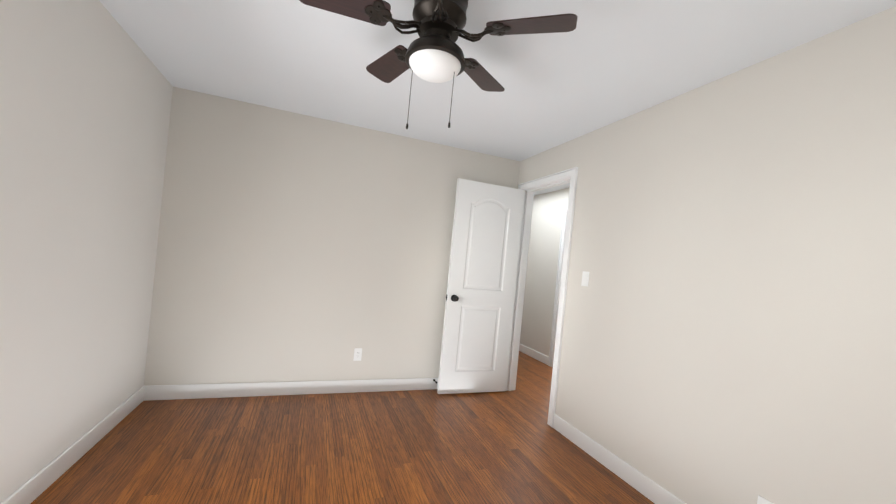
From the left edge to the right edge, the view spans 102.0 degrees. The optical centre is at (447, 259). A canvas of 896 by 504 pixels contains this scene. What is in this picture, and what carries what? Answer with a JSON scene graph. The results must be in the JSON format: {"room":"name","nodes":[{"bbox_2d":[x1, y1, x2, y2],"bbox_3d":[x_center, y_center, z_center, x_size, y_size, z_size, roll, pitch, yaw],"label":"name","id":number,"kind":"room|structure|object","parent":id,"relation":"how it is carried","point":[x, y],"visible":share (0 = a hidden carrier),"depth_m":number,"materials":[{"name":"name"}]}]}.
{"room":"empty bedroom","nodes":[
{"label":"empty bedroom","id":0,"kind":"room"},
{"bbox_2d":[0,0,172,502],"bbox_3d":[-1.636,-0.075,0.983,0.142,2.440,4.086,6,0,-21],"label":"wall","id":1,"kind":"structure","parent":0,"point":[86,88],"depth_m":1.79,"materials":[{"name":"paint"}]},
{"bbox_2d":[0,386,143,503],"bbox_3d":[-1.674,1.089,1.007,0.014,0.115,3.846,6,0,-21],"label":"baseboard","id":2,"kind":"structure","parent":1,"relation":"attached to","point":[32,489],"depth_m":1.94,"materials":[{"name":"white wood"}]},
{"bbox_2d":[144,87,519,385],"bbox_3d":[-0.759,0.017,3.437,3.245,2.440,0.120,6,0,-21],"label":"wall","id":3,"kind":"structure","parent":0,"point":[293,247],"depth_m":3.16,"materials":[{"name":"paint"}]},
{"bbox_2d":[144,378,437,400],"bbox_3d":[-0.883,1.173,3.344,3.095,0.115,0.036,6,0,-21],"label":"baseboard","id":4,"kind":"structure","parent":3,"relation":"attached to","point":[186,391],"depth_m":3.13,"materials":[{"name":"white wood"}]},
{"bbox_2d":[353,348,361,360],"bbox_3d":[-0.837,0.881,3.368,0.070,0.115,0.007,6,0,-21],"label":"outlet","id":5,"kind":"object","parent":3,"relation":"attached to","point":[357,354],"visible":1,"depth_m":3.37,"materials":[{"name":"white plastic"}]},
{"bbox_2d":[31,351,654,503],"bbox_3d":[1.601,1.522,4.593,9.012,0.100,8.460,6,0,-21],"label":"floor","id":6,"kind":"structure","parent":0,"point":[432,446],"depth_m":2.33,"materials":[{"name":"brown wood"}]},
{"bbox_2d":[99,0,895,195],"bbox_3d":[1.843,-1.006,4.602,9.012,0.100,8.460,6,0,-21],"label":"ceiling","id":7,"kind":"structure","parent":0,"point":[604,63],"depth_m":2.05,"materials":[{"name":"paint"}]},
{"bbox_2d":[299,0,577,128],"bbox_3d":[-0.090,-0.855,1.542,1.053,0.589,1.101,6,0,-21],"label":"ceiling fan","id":8,"kind":"object","parent":7,"relation":"hanging from","point":[433,53],"visible":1,"depth_m":1.49,"materials":[{"name":"brown wood"}]},
{"bbox_2d":[520,188,569,356],"bbox_3d":[1.356,0.226,5.528,0.120,2.440,6.220,6,0,-21],"label":"wall","id":9,"kind":"structure","parent":0,"point":[541,272],"depth_m":5.30,"materials":[{"name":"paint"}]},
{"bbox_2d":[519,344,548,364],"bbox_3d":[1.160,1.375,5.561,0.014,0.115,1.289,6,0,-21],"label":"baseboard","id":10,"kind":"structure","parent":9,"relation":"attached to","point":[538,356],"depth_m":5.26,"materials":[{"name":"white wood"}]},
{"bbox_2d":[548,206,567,366],"bbox_3d":[1.709,0.387,4.560,0.166,2.180,0.910,6,0,-21],"label":"door frame","id":11,"kind":"structure","parent":9,"relation":"attached to","point":[558,285],"depth_m":4.92,"materials":[{"name":"white wood"}]},
{"bbox_2d":[517,6,895,503],"bbox_3d":[1.395,0.218,2.135,0.120,2.440,3.846,6,0,-21],"label":"wall","id":12,"kind":"structure","parent":0,"point":[729,332],"depth_m":1.78,"materials":[{"name":"paint"}]},
{"bbox_2d":[437,178,524,393],"bbox_3d":[0.346,0.288,3.640,0.764,2.088,0.184,6,0,-21],"label":"door","id":13,"kind":"structure","parent":12,"relation":"in","point":[481,289],"depth_m":3.62,"materials":[{"name":"white wood"}]},
{"bbox_2d":[506,167,577,427],"bbox_3d":[0.882,0.304,3.464,0.166,2.180,0.902,6,0,-21],"label":"door frame","id":14,"kind":"structure","parent":12,"relation":"attached to","point":[531,187],"depth_m":3.48,"materials":[{"name":"white wood"}]},
{"bbox_2d":[581,271,588,286],"bbox_3d":[1.069,0.150,2.828,0.010,0.115,0.070,6,0,-21],"label":"light switch","id":15,"kind":"object","parent":12,"relation":"attached to","point":[585,277],"visible":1,"depth_m":2.82,"materials":[{"name":"white plastic"}]},
{"bbox_2d":[553,414,686,503],"bbox_3d":[1.385,1.383,1.675,0.014,0.115,2.862,6,0,-21],"label":"baseboard","id":16,"kind":"structure","parent":12,"relation":"attached to","point":[650,489],"depth_m":2.38,"materials":[{"name":"white wood"}]},
{"bbox_2d":[757,495,773,503],"bbox_3d":[1.429,1.139,1.631,0.007,0.115,0.070,6,0,-21],"label":"outlet","id":17,"kind":"object","parent":12,"relation":"attached to","point":[761,500],"visible":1,"depth_m":1.65,"materials":[{"name":"white plastic"}]}
]}

